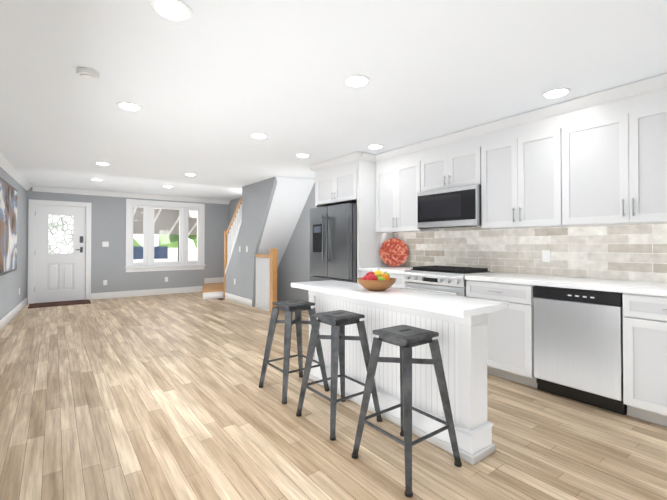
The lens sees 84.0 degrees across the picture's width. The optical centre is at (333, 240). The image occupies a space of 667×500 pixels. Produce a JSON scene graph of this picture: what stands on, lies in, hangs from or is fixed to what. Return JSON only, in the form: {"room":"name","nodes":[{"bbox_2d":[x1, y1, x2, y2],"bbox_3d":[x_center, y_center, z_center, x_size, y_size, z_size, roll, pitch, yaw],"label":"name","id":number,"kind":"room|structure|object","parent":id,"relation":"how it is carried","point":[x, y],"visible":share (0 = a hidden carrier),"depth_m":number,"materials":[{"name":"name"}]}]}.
{"room":"kitchen","nodes":[
{"label":"kitchen","id":0,"kind":"room"},
{"bbox_2d":[0,167,26,319],"bbox_3d":[-2.693,0.033,2.097,0.120,2.400,13.120,0,-1,-34],"label":"wall","id":1,"kind":"structure","parent":0,"point":[11,284],"depth_m":6.58,"materials":[{"name":"grey paint"}]},
{"bbox_2d":[0,177,16,275],"bbox_3d":[-4.614,-0.188,5.133,0.038,1.350,2.700,0,-1,-34],"label":"canvas art","id":2,"kind":"object","parent":1,"relation":"attached to","point":[8,227],"visible":1,"depth_m":5.54,"materials":[{"name":"multicoloured"}]},
{"bbox_2d":[0,298,26,329],"bbox_3d":[-2.657,1.163,2.155,0.015,0.140,12.799,0,-1,-34],"label":"baseboard","id":3,"kind":"structure","parent":1,"relation":"attached to","point":[9,316],"depth_m":6.05,"materials":[{"name":"white wood"}]},
{"bbox_2d":[0,152,31,190],"bbox_3d":[-2.626,-1.115,2.201,0.090,0.100,12.799,0,-1,-34],"label":"crown molding","id":4,"kind":"structure","parent":1,"relation":"attached to","point":[8,167],"depth_m":5.84,"materials":[{"name":"white wood"}]},
{"bbox_2d":[26,188,228,303],"bbox_3d":[-4.570,0.110,8.828,4.230,2.400,0.160,0,-1,-37],"label":"wall","id":5,"kind":"structure","parent":0,"point":[108,222],"depth_m":8.49,"materials":[{"name":"grey paint"}]},
{"bbox_2d":[28,199,91,303],"bbox_3d":[-5.795,0.233,7.875,1.070,2.128,0.184,0,-1,-37],"label":"entry door","id":6,"kind":"structure","parent":5,"relation":"in","point":[59,251],"depth_m":7.83,"materials":[{"name":"painted wood"},{"name":"glass"}]},
{"bbox_2d":[102,242,108,246],"bbox_3d":[-5.113,0.084,8.310,0.120,0.115,0.011,0,-1,-37],"label":"light switch","id":7,"kind":"object","parent":5,"relation":"attached to","point":[105,244],"visible":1,"depth_m":8.31,"materials":[{"name":"white plastic"}]},
{"bbox_2d":[32,186,229,203],"bbox_3d":[-4.459,-1.040,8.767,4.139,0.100,0.090,0,-1,-37],"label":"crown molding","id":8,"kind":"structure","parent":5,"relation":"attached to","point":[101,193],"depth_m":8.50,"materials":[{"name":"white wood"}]},
{"bbox_2d":[91,286,202,299],"bbox_3d":[-4.356,1.240,8.865,2.428,0.140,0.015,0,-1,-37],"label":"baseboard","id":9,"kind":"structure","parent":5,"relation":"attached to","point":[107,295],"depth_m":8.77,"materials":[{"name":"white wood"}]},
{"bbox_2d":[125,199,205,271],"bbox_3d":[-4.091,-0.107,9.116,1.840,1.700,0.160,0,-1,-37],"label":"window","id":10,"kind":"structure","parent":5,"relation":"in","point":[148,263],"depth_m":9.02,"materials":[{"name":"white wood"}]},
{"bbox_2d":[204,277,223,283],"bbox_3d":[-3.098,1.054,9.812,0.640,0.140,0.010,0,-1,-37],"label":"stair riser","id":11,"kind":"structure","parent":5,"relation":"attached to","point":[214,280],"depth_m":9.77,"materials":[{"name":"white wood"}]},
{"bbox_2d":[225,177,276,306],"bbox_3d":[-1.696,0.094,7.406,0.074,2.399,2.350,0,-1,-37],"label":"wall","id":12,"kind":"structure","parent":0,"point":[241,265],"depth_m":7.32,"materials":[{"name":"grey paint"}]},
{"bbox_2d":[225,292,251,306],"bbox_3d":[-2.005,1.228,7.749,0.015,0.140,1.390,0,-1,-37],"label":"baseboard","id":13,"kind":"structure","parent":12,"relation":"attached to","point":[239,299],"depth_m":7.69,"materials":[{"name":"white wood"}]},
{"bbox_2d":[257,177,314,267],"bbox_3d":[-1.228,0.079,7.327,0.698,2.428,2.100,0,-1,-37],"label":"ceiling soffit","id":14,"kind":"structure","parent":0,"point":[290,197],"depth_m":6.98,"materials":[{"name":"white paint"}]},
{"bbox_2d":[0,291,666,499],"bbox_3d":[-1.169,1.309,3.512,5.420,0.120,12.640,0,-1,-37],"label":"floor","id":15,"kind":"structure","parent":0,"point":[158,397],"depth_m":2.42,"materials":[{"name":"brown wood"}]},
{"bbox_2d":[28,299,90,307],"bbox_3d":[-5.562,1.288,7.556,1.010,0.013,0.585,0,-1,-37],"label":"door mat","id":16,"kind":"object","parent":15,"relation":"on","point":[51,304],"visible":1,"depth_m":7.53,"materials":[{"name":"fabric"}]},
{"bbox_2d":[202,283,223,299],"bbox_3d":[-2.539,0.544,8.642,1.196,1.523,2.566,0,-1,-37],"label":"staircase","id":17,"kind":"structure","parent":15,"relation":"on","point":[212,290],"depth_m":8.37,"materials":[{"name":"white"}]},
{"bbox_2d":[224,196,277,312],"bbox_3d":[-1.736,0.181,7.475,0.126,2.219,2.356,0,-1,-37],"label":"stair railing","id":18,"kind":"object","parent":17,"relation":"attached to","point":[266,281],"visible":0.85,"depth_m":6.92,"materials":[{"name":"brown wood"}]},
{"bbox_2d":[259,299,328,403],"bbox_3d":[-0.334,0.879,3.107,0.442,0.730,0.442,0,-1,-37],"label":"stool","id":19,"kind":"object","parent":15,"relation":"on","point":[296,306],"visible":0.92,"depth_m":3.06,"materials":[{"name":"grey metal"}]},
{"bbox_2d":[310,203,356,282],"bbox_3d":[0.198,0.396,5.308,0.824,1.743,0.915,0,-1,-37],"label":"refrigerator","id":20,"kind":"object","parent":15,"relation":"on","point":[333,242],"visible":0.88,"depth_m":4.98,"materials":[{"name":"silver metal"}]},
{"bbox_2d":[296,310,381,440],"bbox_3d":[0.035,0.874,2.584,0.442,0.730,0.442,0,-1,-37],"label":"stool","id":21,"kind":"object","parent":15,"relation":"on","point":[337,320],"visible":0.98,"depth_m":2.54,"materials":[{"name":"grey metal"}]},
{"bbox_2d":[359,272,406,288],"bbox_3d":[0.819,0.824,4.658,0.608,0.871,0.763,0,-1,-37],"label":"base cabinet","id":22,"kind":"object","parent":15,"relation":"on","point":[400,281],"depth_m":4.28,"materials":[{"name":"white"}]},
{"bbox_2d":[359,264,412,275],"bbox_3d":[0.811,0.367,4.658,0.626,0.040,0.767,0,-1,-37],"label":"countertop","id":23,"kind":"structure","parent":22,"relation":"on","point":[398,271],"depth_m":4.57,"materials":[{"name":"white stone"}]},
{"bbox_2d":[380,238,408,265],"bbox_3d":[0.804,0.156,4.915,0.379,0.373,0.078,0,-1,8],"label":"decorative platter","id":24,"kind":"object","parent":23,"relation":"on","point":[394,251],"visible":1,"depth_m":4.92,"materials":[{"name":"red ceramic"}]},
{"bbox_2d":[291,280,508,464],"bbox_3d":[0.331,0.807,2.777,0.465,0.863,1.770,0,-1,-37],"label":"kitchen island","id":25,"kind":"object","parent":15,"relation":"on","point":[458,324],"visible":0.79,"depth_m":2.32,"materials":[{"name":"white wood"}]},
{"bbox_2d":[357,269,395,290],"bbox_3d":[0.324,0.293,2.797,0.300,0.160,0.300,0,-1,-37],"label":"fruit bowl","id":26,"kind":"object","parent":25,"relation":"on","point":[378,280],"visible":1,"depth_m":2.71,"materials":[{"name":"brown wood"}]},
{"bbox_2d":[352,325,461,497],"bbox_3d":[0.402,0.868,2.072,0.442,0.730,0.442,0,-1,-37],"label":"stool","id":27,"kind":"object","parent":15,"relation":"on","point":[406,338],"visible":1,"depth_m":2.02,"materials":[{"name":"grey metal"}]},
{"bbox_2d":[404,265,493,296],"bbox_3d":[1.222,0.772,4.001,0.591,0.959,0.756,0,-1,-37],"label":"range","id":28,"kind":"object","parent":15,"relation":"on","point":[449,280],"visible":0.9,"depth_m":3.83,"materials":[{"name":"silver metal"}]},
{"bbox_2d":[466,280,536,387],"bbox_3d":[1.698,0.811,3.491,0.608,0.871,0.615,0,-1,-37],"label":"base cabinet","id":29,"kind":"object","parent":15,"relation":"on","point":[510,346],"depth_m":3.22,"materials":[{"name":"white wood"}]},
{"bbox_2d":[533,285,626,414],"bbox_3d":[2.067,0.807,3.002,0.608,0.865,0.600,0,-1,-37],"label":"dishwasher","id":30,"kind":"object","parent":15,"relation":"on","point":[578,343],"visible":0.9,"depth_m":2.79,"materials":[{"name":"grey metal"}]},
{"bbox_2d":[619,292,666,426],"bbox_3d":[2.443,0.800,2.503,0.608,0.871,0.639,0,-1,-37],"label":"base cabinet","id":31,"kind":"object","parent":15,"relation":"on","point":[644,317],"depth_m":2.49,"materials":[{"name":"white wood"}]},
{"bbox_2d":[465,272,666,295],"bbox_3d":[2.339,0.344,2.631,0.626,0.040,2.772,0,-1,-37],"label":"countertop","id":32,"kind":"structure","parent":31,"relation":"on","point":[637,288],"depth_m":2.91,"materials":[{"name":"white stone"}]},
{"bbox_2d":[0,0,666,199],"bbox_3d":[-1.169,-1.211,3.541,5.420,0.120,12.640,0,-1,-37],"label":"ceiling","id":33,"kind":"structure","parent":0,"point":[210,87],"depth_m":2.62,"materials":[{"name":"white paint"}]},
{"bbox_2d":[77,67,98,80],"bbox_3d":[-1.687,-1.139,2.549,0.130,0.044,0.130,0,-1,-37],"label":"smoke detector","id":34,"kind":"object","parent":33,"relation":"attached to","point":[89,74],"visible":1,"depth_m":2.52,"materials":[{"name":"white plastic"}]},
{"bbox_2d":[95,162,110,164],"bbox_3d":[-3.388,-1.124,5.437,0.200,0.008,0.200,0,-1,-37],"label":"recessed light","id":35,"kind":"object","parent":33,"relation":"in","point":[101,163],"visible":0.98,"depth_m":5.40,"materials":[{"name":"white plastic"}]},
{"bbox_2d":[116,102,142,110],"bbox_3d":[-1.754,-1.150,3.187,0.200,0.008,0.200,0,-1,-37],"label":"recessed light","id":36,"kind":"object","parent":33,"relation":"in","point":[129,106],"visible":1,"depth_m":3.17,"materials":[{"name":"white plastic"}]},
{"bbox_2d":[150,0,192,21],"bbox_3d":[-0.817,-1.165,1.878,0.200,0.008,0.200,0,-1,-37],"label":"recessed light","id":37,"kind":"object","parent":33,"relation":"in","point":[175,10],"visible":1,"depth_m":1.87,"materials":[{"name":"white plastic"}]},
{"bbox_2d":[250,133,267,138],"bbox_3d":[-0.813,-1.140,4.048,0.200,0.008,0.200,0,-1,-37],"label":"recessed light","id":38,"kind":"object","parent":33,"relation":"in","point":[258,135],"visible":1,"depth_m":4.02,"materials":[{"name":"white plastic"}]},
{"bbox_2d":[295,154,309,157],"bbox_3d":[-0.409,-1.130,4.940,0.200,0.008,0.200,0,-1,-37],"label":"recessed light","id":39,"kind":"object","parent":33,"relation":"in","point":[302,155],"visible":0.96,"depth_m":4.91,"materials":[{"name":"white plastic"}]},
{"bbox_2d":[343,75,369,87],"bbox_3d":[0.169,-1.156,2.696,0.200,0.008,0.200,0,-1,-37],"label":"recessed light","id":40,"kind":"object","parent":33,"relation":"in","point":[355,81],"visible":1,"depth_m":2.69,"materials":[{"name":"white plastic"}]},
{"bbox_2d":[367,144,383,148],"bbox_3d":[0.506,-1.135,4.491,0.200,0.008,0.200,0,-1,-37],"label":"recessed light","id":41,"kind":"object","parent":33,"relation":"in","point":[375,146],"visible":0.96,"depth_m":4.46,"materials":[{"name":"white plastic"}]},
{"bbox_2d":[542,88,570,98],"bbox_3d":[1.748,-1.153,2.910,0.200,0.008,0.200,0,-1,-37],"label":"recessed light","id":42,"kind":"object","parent":33,"relation":"in","point":[555,93],"visible":1,"depth_m":2.90,"materials":[{"name":"white plastic"}]},
{"bbox_2d":[229,182,478,301],"bbox_3d":[0.947,0.067,5.122,0.120,2.400,12.640,0,-1,-37],"label":"wall","id":43,"kind":"structure","parent":0,"point":[294,266],"depth_m":7.21,"materials":[{"name":"grey paint"}]},
{"bbox_2d":[316,169,356,205],"bbox_3d":[0.272,-0.730,5.376,0.638,0.401,0.926,0,-1,-37],"label":"upper cabinet","id":44,"kind":"object","parent":43,"relation":"attached to","point":[339,188],"depth_m":5.15,"materials":[{"name":"white wood"}]},
{"bbox_2d":[309,73,666,178],"bbox_3d":[1.519,-1.049,3.675,0.699,0.198,5.380,0,-1,-37],"label":"crown molding","id":45,"kind":"structure","parent":44,"relation":"attached to","point":[646,93],"depth_m":3.40,"materials":[{"name":"white wood"}]},
{"bbox_2d":[376,161,437,231],"bbox_3d":[0.924,-0.524,4.758,0.338,0.826,0.757,0,-1,-37],"label":"upper cabinet","id":46,"kind":"object","parent":43,"relation":"attached to","point":[397,187],"depth_m":4.63,"materials":[{"name":"white wood"}]},
{"bbox_2d":[420,147,479,191],"bbox_3d":[1.386,-0.754,4.147,0.338,0.381,0.769,0,-1,-37],"label":"upper cabinet","id":47,"kind":"object","parent":43,"relation":"attached to","point":[462,168],"depth_m":4.01,"materials":[{"name":"white wood"}]},
{"bbox_2d":[417,184,481,228],"bbox_3d":[1.357,-0.348,4.121,0.411,0.423,0.760,0,-1,-37],"label":"microwave","id":48,"kind":"object","parent":47,"relation":"attached to","point":[454,207],"visible":0.94,"depth_m":3.94,"materials":[{"name":"silver metal"}]},
{"bbox_2d":[480,130,551,228],"bbox_3d":[1.862,-0.539,3.514,0.338,0.826,0.800,0,-1,-37],"label":"upper cabinet","id":49,"kind":"object","parent":43,"relation":"attached to","point":[516,174],"depth_m":3.44,"materials":[{"name":"white wood"}]},
{"bbox_2d":[393,223,666,282],"bbox_3d":[2.129,0.101,3.445,0.008,0.505,4.299,0,-1,-37],"label":"tile backsplash","id":50,"kind":"structure","parent":43,"relation":"attached to","point":[633,252],"depth_m":3.49,"materials":[{"name":"beige tile"}]},
{"bbox_2d":[542,250,549,261],"bbox_3d":[2.036,0.149,3.550,0.010,0.115,0.075,0,-1,-37],"label":"outlet","id":51,"kind":"object","parent":50,"relation":"attached to","point":[545,255],"visible":1,"depth_m":3.55,"materials":[{"name":"white plastic"}]},
{"bbox_2d":[552,104,666,226],"bbox_3d":[2.344,-0.546,2.874,0.338,0.826,1.043,0,-1,-37],"label":"upper cabinet","id":52,"kind":"object","parent":43,"relation":"attached to","point":[612,170],"depth_m":2.86,"materials":[{"name":"white wood"}]},
{"label":"outside","id":53,"kind":"structure","parent":0,"visible":0},
{"bbox_2d":[133,234,196,261],"bbox_3d":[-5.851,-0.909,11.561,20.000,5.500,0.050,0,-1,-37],"label":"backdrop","id":54,"kind":"structure","parent":53,"point":[160,255],"depth_m":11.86,"materials":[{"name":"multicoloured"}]},
{"bbox_3d":[-4.955,1.502,10.344,12.000,0.250,2.730,0,-1,-37],"label":"floor","id":55,"kind":"structure","parent":53,"visible":0},
{"bbox_2d":[133,207,196,259],"bbox_3d":[-4.955,0.058,10.360,12.000,2.640,2.730,0,-1,-37],"label":"awning","id":56,"kind":"object","parent":55,"relation":"on","point":[164,219],"depth_m":10.93,"materials":[{"name":"silver metal"}]}
]}

